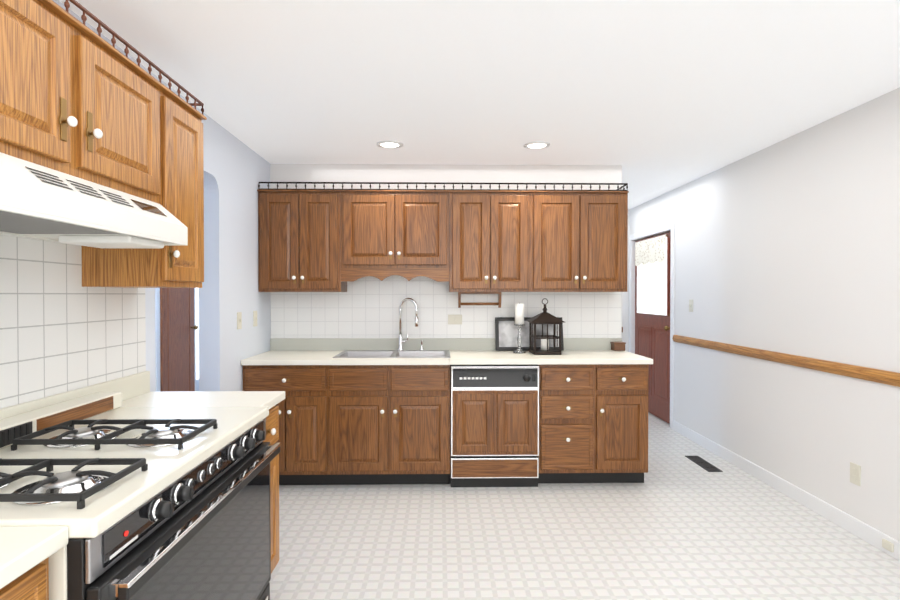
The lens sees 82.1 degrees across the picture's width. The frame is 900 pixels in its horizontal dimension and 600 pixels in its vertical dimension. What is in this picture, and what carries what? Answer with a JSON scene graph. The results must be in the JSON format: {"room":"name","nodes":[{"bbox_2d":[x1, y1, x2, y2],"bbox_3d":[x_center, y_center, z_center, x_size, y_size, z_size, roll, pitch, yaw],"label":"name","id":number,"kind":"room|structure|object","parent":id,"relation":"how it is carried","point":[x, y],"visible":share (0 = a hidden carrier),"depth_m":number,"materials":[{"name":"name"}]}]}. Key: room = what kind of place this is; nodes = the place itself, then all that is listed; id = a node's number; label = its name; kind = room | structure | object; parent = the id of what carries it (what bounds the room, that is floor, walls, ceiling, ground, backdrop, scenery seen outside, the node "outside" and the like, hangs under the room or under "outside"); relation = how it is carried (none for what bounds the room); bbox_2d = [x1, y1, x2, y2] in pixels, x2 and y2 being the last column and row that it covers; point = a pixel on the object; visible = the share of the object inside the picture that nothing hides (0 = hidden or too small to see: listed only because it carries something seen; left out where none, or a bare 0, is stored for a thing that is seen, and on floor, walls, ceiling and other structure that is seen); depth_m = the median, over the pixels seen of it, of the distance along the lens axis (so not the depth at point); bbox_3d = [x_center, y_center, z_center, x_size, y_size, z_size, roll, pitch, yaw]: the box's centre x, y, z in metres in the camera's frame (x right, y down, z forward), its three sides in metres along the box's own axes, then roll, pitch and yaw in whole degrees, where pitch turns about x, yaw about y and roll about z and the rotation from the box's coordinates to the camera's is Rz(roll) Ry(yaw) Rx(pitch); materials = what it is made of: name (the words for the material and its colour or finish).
{"room":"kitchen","nodes":[
{"label":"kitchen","id":0,"kind":"room"},
{"bbox_2d":[53,0,270,391],"bbox_3d":[-1.476,0.137,1.124,0.130,2.440,6.450,0,1,-1],"label":"wall","id":1,"kind":"structure","parent":0,"point":[236,171],"depth_m":3.36,"materials":[{"name":"white paint"}]},
{"bbox_2d":[0,234,145,408],"bbox_3d":[-1.408,0.034,1.160,0.008,0.815,2.520,0,1,-1],"label":"wall tiles","id":2,"kind":"structure","parent":1,"relation":"attached to","point":[62,329],"depth_m":1.86,"materials":[{"name":"white tile"}]},
{"bbox_2d":[0,0,167,207],"bbox_3d":[-1.257,-0.596,1.526,0.316,0.457,0.920,0,1,-1],"label":"upper cabinet","id":3,"kind":"object","parent":1,"relation":"attached to","point":[79,99],"depth_m":1.54,"materials":[{"name":"brown wood"}]},
{"bbox_2d":[0,152,187,248],"bbox_3d":[-1.206,-0.276,1.529,0.406,0.178,0.918,0,1,-1],"label":"range hood","id":4,"kind":"object","parent":3,"relation":"attached to","point":[38,202],"visible":1,"depth_m":1.50,"materials":[{"name":"white metal"}]},
{"bbox_2d":[82,84,206,287],"bbox_3d":[-1.269,-0.442,2.174,0.316,0.777,0.368,0,1,-1],"label":"upper cabinet","id":5,"kind":"object","parent":1,"relation":"attached to","point":[168,266],"depth_m":2.10,"materials":[{"name":"brown wood"}]},
{"bbox_2d":[237,312,241,328],"bbox_3d":[-1.449,0.142,3.561,0.014,0.116,0.072,0,1,-1],"label":"light switch","id":6,"kind":"object","parent":1,"relation":"attached to","point":[239,320],"visible":1,"depth_m":3.56,"materials":[{"name":"beige plastic"}]},
{"bbox_2d":[253,311,256,326],"bbox_3d":[-1.455,0.139,3.870,0.014,0.116,0.072,0,1,-1],"label":"light switch","id":7,"kind":"object","parent":1,"relation":"attached to","point":[254,318],"visible":1,"depth_m":3.84,"materials":[{"name":"beige plastic"}]},
{"bbox_2d":[196,379,198,390],"bbox_3d":[-3.369,0.105,4.265,0.120,2.440,6.000,0,1,-1],"label":"wall","id":8,"kind":"structure","parent":0,"point":[197,384],"depth_m":6.87,"materials":[{"name":"white paint"}]},
{"bbox_2d":[155,288,198,391],"bbox_3d":[-3.285,0.248,6.438,0.128,2.110,1.200,0,1,-1],"label":"door","id":9,"kind":"structure","parent":8,"relation":"attached to","point":[177,337],"depth_m":6.27,"materials":[{"name":"brown wood"}]},
{"bbox_2d":[270,164,621,189],"bbox_3d":[-0.025,0.105,4.316,2.890,2.440,0.120,0,1,-1],"label":"wall","id":10,"kind":"structure","parent":0,"point":[467,173],"depth_m":4.25,"materials":[{"name":"white paint"}]},
{"bbox_2d":[257,186,348,291],"bbox_3d":[-1.150,-0.451,4.070,0.624,0.774,0.300,0,1,-1],"label":"upper cabinet","id":11,"kind":"object","parent":10,"relation":"attached to","point":[299,230],"depth_m":3.92,"materials":[{"name":"brown wood"}]},
{"bbox_2d":[341,186,452,269],"bbox_3d":[-0.422,-0.543,4.083,0.831,0.590,0.300,0,1,-1],"label":"upper cabinet","id":12,"kind":"object","parent":10,"relation":"attached to","point":[382,229],"depth_m":3.94,"materials":[{"name":"brown wood"}]},
{"bbox_2d":[270,275,621,337],"bbox_3d":[-0.023,0.068,4.252,2.889,0.685,0.008,0,1,-1],"label":"wall tile","id":13,"kind":"structure","parent":10,"relation":"attached to","point":[366,307],"depth_m":4.24,"materials":[{"name":"white tile"}]},
{"bbox_2d":[448,315,461,323],"bbox_3d":[0.042,0.161,4.243,0.116,0.080,0.014,0,1,-1],"label":"outlet","id":14,"kind":"object","parent":13,"relation":"attached to","point":[454,319],"visible":1,"depth_m":4.24,"materials":[{"name":"beige plastic"}]},
{"bbox_2d":[449,186,532,293],"bbox_3d":[0.305,-0.451,4.097,0.622,0.774,0.300,0,1,-1],"label":"upper cabinet","id":15,"kind":"object","parent":10,"relation":"attached to","point":[499,241],"depth_m":3.95,"materials":[{"name":"brown wood"}]},
{"bbox_2d":[533,190,628,291],"bbox_3d":[0.992,-0.451,4.110,0.752,0.774,0.300,0,1,-1],"label":"upper cabinet","id":16,"kind":"object","parent":10,"relation":"attached to","point":[580,237],"depth_m":3.96,"materials":[{"name":"brown wood"}]},
{"bbox_2d":[59,0,899,208],"bbox_3d":[-0.517,-1.127,2.545,5.920,0.060,9.520,0,1,-1],"label":"ceiling","id":17,"kind":"structure","parent":0,"point":[655,98],"depth_m":2.50,"materials":[{"name":"white paint"}]},
{"bbox_2d":[376,140,402,148],"bbox_3d":[-0.428,-1.104,3.677,0.190,0.010,0.190,0,1,-1],"label":"recessed light","id":18,"kind":"object","parent":17,"relation":"in","point":[388,144],"visible":1,"depth_m":3.67,"materials":[{"name":"white glass"}]},
{"bbox_2d":[524,141,549,149],"bbox_3d":[0.622,-1.104,3.696,0.190,0.010,0.190,0,1,-1],"label":"recessed light","id":19,"kind":"object","parent":17,"relation":"in","point":[535,145],"visible":0.98,"depth_m":3.69,"materials":[{"name":"white glass"}]},
{"bbox_2d":[269,412,899,599],"bbox_3d":[-0.517,1.373,2.570,5.920,0.060,9.520,0,1,-1],"label":"floor","id":20,"kind":"structure","parent":0,"point":[677,524],"depth_m":2.85,"materials":[{"name":"tile"}]},
{"bbox_2d":[0,559,48,599],"bbox_3d":[-1.076,0.924,0.584,0.630,0.877,0.859,0,1,-1],"label":"base cabinet","id":21,"kind":"object","parent":20,"relation":"on","point":[35,586],"depth_m":0.95,"materials":[{"name":"brown wood"}]},
{"bbox_2d":[0,526,67,590],"bbox_3d":[-1.048,0.470,0.150,0.630,0.037,1.720,0,1,-1],"label":"countertop","id":22,"kind":"structure","parent":21,"relation":"on","point":[22,549],"depth_m":0.95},
{"bbox_2d":[0,392,280,599],"bbox_3d":[-1.021,0.860,1.535,0.729,0.985,1.038,0,1,-1],"label":"stove","id":23,"kind":"object","parent":20,"relation":"on","point":[157,503],"visible":1,"depth_m":1.42,"materials":[{"name":"beige metal"}]},
{"bbox_2d":[263,407,278,572],"bbox_3d":[-1.106,0.907,2.235,0.630,0.877,0.359,0,1,-1],"label":"base cabinet","id":24,"kind":"object","parent":20,"relation":"on","point":[272,421],"depth_m":2.34,"materials":[{"name":"brown wood"}]},
{"bbox_2d":[121,391,284,410],"bbox_3d":[-1.086,0.449,2.240,0.630,0.037,0.380,0,1,-1],"label":"countertop","id":25,"kind":"structure","parent":24,"relation":"on","point":[269,399],"depth_m":2.26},
{"bbox_2d":[243,366,328,484],"bbox_3d":[-1.162,0.890,3.923,0.595,0.877,0.620,0,1,-1],"label":"base cabinet","id":26,"kind":"object","parent":20,"relation":"on","point":[304,410],"depth_m":3.62,"materials":[{"name":"brown wood"}]},
{"bbox_2d":[329,366,448,484],"bbox_3d":[-0.434,0.890,3.937,0.862,0.877,0.620,0,1,-1],"label":"base cabinet","id":27,"kind":"object","parent":20,"relation":"on","point":[388,424],"depth_m":3.63,"materials":[{"name":"brown wood"}]},
{"bbox_2d":[241,350,652,365],"bbox_3d":[-0.016,0.432,3.921,2.888,0.037,0.618,0,1,-1],"label":"countertop","id":28,"kind":"structure","parent":27,"relation":"on","point":[272,357],"depth_m":3.65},
{"bbox_2d":[333,350,452,357],"bbox_3d":[-0.422,0.498,3.938,0.844,0.181,0.474,0,1,-1],"label":"sink","id":29,"kind":"object","parent":28,"relation":"in","point":[344,353],"depth_m":4.09,"materials":[{"name":"silver metal"}]},
{"bbox_2d":[397,298,424,349],"bbox_3d":[-0.315,0.193,4.091,0.216,0.425,0.147,0,1,-1],"label":"faucet","id":30,"kind":"object","parent":28,"relation":"on","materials":[{"name":"silver metal"}]},
{"bbox_2d":[513,303,525,353],"bbox_3d":[0.541,0.216,4.018,0.100,0.391,0.098,0,1,-1],"label":"candlestick","id":31,"kind":"object","parent":28,"relation":"on","point":[519,315],"visible":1,"depth_m":3.99,"materials":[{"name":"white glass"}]},
{"bbox_2d":[495,317,563,350],"bbox_3d":[0.643,0.275,4.195,0.550,0.267,0.074,0,1,-1],"label":"picture frame","id":32,"kind":"object","parent":28,"relation":"on","point":[506,332],"visible":0.6,"depth_m":4.19,"materials":[{"name":"black"}]},
{"bbox_2d":[526,298,565,354],"bbox_3d":[0.732,0.199,3.981,0.260,0.425,0.260,0,1,-1],"label":"lantern","id":33,"kind":"object","parent":28,"relation":"on","point":[544,317],"visible":1,"depth_m":3.92,"materials":[{"name":"brown metal"}]},
{"bbox_2d":[610,342,625,350],"bbox_3d":[1.368,0.376,4.203,0.098,0.068,0.095,0,1,-1],"label":"box","id":34,"kind":"object","parent":28,"relation":"on","point":[617,346],"visible":1,"depth_m":4.16,"materials":[{"name":"brown wood"}]},
{"bbox_2d":[449,362,540,486],"bbox_3d":[0.313,0.894,3.946,0.621,0.868,0.630,0,1,-1],"label":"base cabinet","id":35,"kind":"object","parent":20,"relation":"on","point":[467,412],"depth_m":3.63,"materials":[{"name":"brown wood"}]},
{"bbox_2d":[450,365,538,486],"bbox_3d":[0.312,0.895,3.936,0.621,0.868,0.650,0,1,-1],"label":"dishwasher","id":36,"kind":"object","parent":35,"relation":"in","point":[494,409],"depth_m":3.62,"materials":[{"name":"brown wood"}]},
{"bbox_2d":[541,366,596,482],"bbox_3d":[0.824,0.890,3.960,0.395,0.877,0.620,0,1,-1],"label":"base cabinet","id":37,"kind":"object","parent":20,"relation":"on","point":[568,393],"depth_m":3.65,"materials":[{"name":"brown wood"}]},
{"bbox_2d":[597,366,648,482],"bbox_3d":[1.215,0.889,3.967,0.386,0.877,0.620,0,1,-1],"label":"base cabinet","id":38,"kind":"object","parent":20,"relation":"on","point":[622,391],"depth_m":3.66,"materials":[{"name":"brown wood"}]},
{"bbox_2d":[685,456,722,471],"bbox_3d":[2.049,1.322,4.182,0.110,0.008,0.390,0,1,-1],"label":"floor vent","id":39,"kind":"object","parent":20,"relation":"in","point":[703,463],"visible":1,"depth_m":4.15,"materials":[{"name":"grey metal"}]},
{"bbox_2d":[622,209,629,351],"bbox_3d":[0.310,0.083,6.513,3.880,2.440,0.120,0,1,-1],"label":"wall","id":40,"kind":"structure","parent":0,"point":[625,315],"depth_m":6.49,"materials":[{"name":"white paint"}]},
{"bbox_2d":[629,87,899,541],"bbox_3d":[2.388,0.125,2.291,0.120,2.440,8.640,0,1,-1],"label":"wall","id":41,"kind":"structure","parent":0,"point":[790,245],"depth_m":3.38,"materials":[{"name":"white paint"}]},
{"bbox_2d":[629,221,674,428],"bbox_3d":[2.315,0.254,5.846,0.135,2.110,1.230,0,1,-1],"label":"door frame","id":42,"kind":"structure","parent":41,"relation":"attached to","point":[659,230],"depth_m":5.49,"materials":[{"name":"white wood"}]},
{"bbox_2d":[635,231,670,423],"bbox_3d":[2.282,0.288,5.846,0.122,2.018,1.080,0,1,-1],"label":"door","id":43,"kind":"structure","parent":41,"relation":"attached to","point":[652,297],"depth_m":5.74,"materials":[{"name":"brown wood"}]},
{"bbox_2d":[689,300,692,311],"bbox_3d":[2.273,0.054,4.878,0.014,0.116,0.072,0,1,-1],"label":"light switch","id":44,"kind":"object","parent":41,"relation":"attached to","point":[690,305],"visible":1,"depth_m":4.87,"materials":[{"name":"beige plastic"}]},
{"bbox_2d":[622,327,899,386],"bbox_3d":[1.944,0.416,2.225,0.770,0.070,8.520,0,1,-1],"label":"trim","id":45,"kind":"structure","parent":41,"relation":"attached to","point":[875,375],"depth_m":3.34,"materials":[{"name":"brown wood"}]},
{"bbox_2d":[673,421,899,560],"bbox_3d":[2.334,1.305,1.610,0.014,0.095,7.255,0,1,-1],"label":"baseboard","id":46,"kind":"structure","parent":41,"relation":"attached to","point":[857,528],"depth_m":3.37,"materials":[{"name":"white wood"}]},
{"bbox_2d":[850,462,860,485],"bbox_3d":[2.312,0.994,2.948,0.009,0.116,0.072,0,1,-1],"label":"electrical outlet","id":47,"kind":"object","parent":41,"relation":"attached to","point":[855,473],"visible":1,"depth_m":2.94,"materials":[{"name":"beige plastic"}]},
{"bbox_2d":[882,539,893,551],"bbox_3d":[2.298,1.289,2.711,0.016,0.045,0.060,0,1,-1],"label":"electrical outlet","id":48,"kind":"object","parent":41,"relation":"attached to","point":[888,545],"visible":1,"depth_m":2.70,"materials":[{"name":"beige plastic"}]}
]}

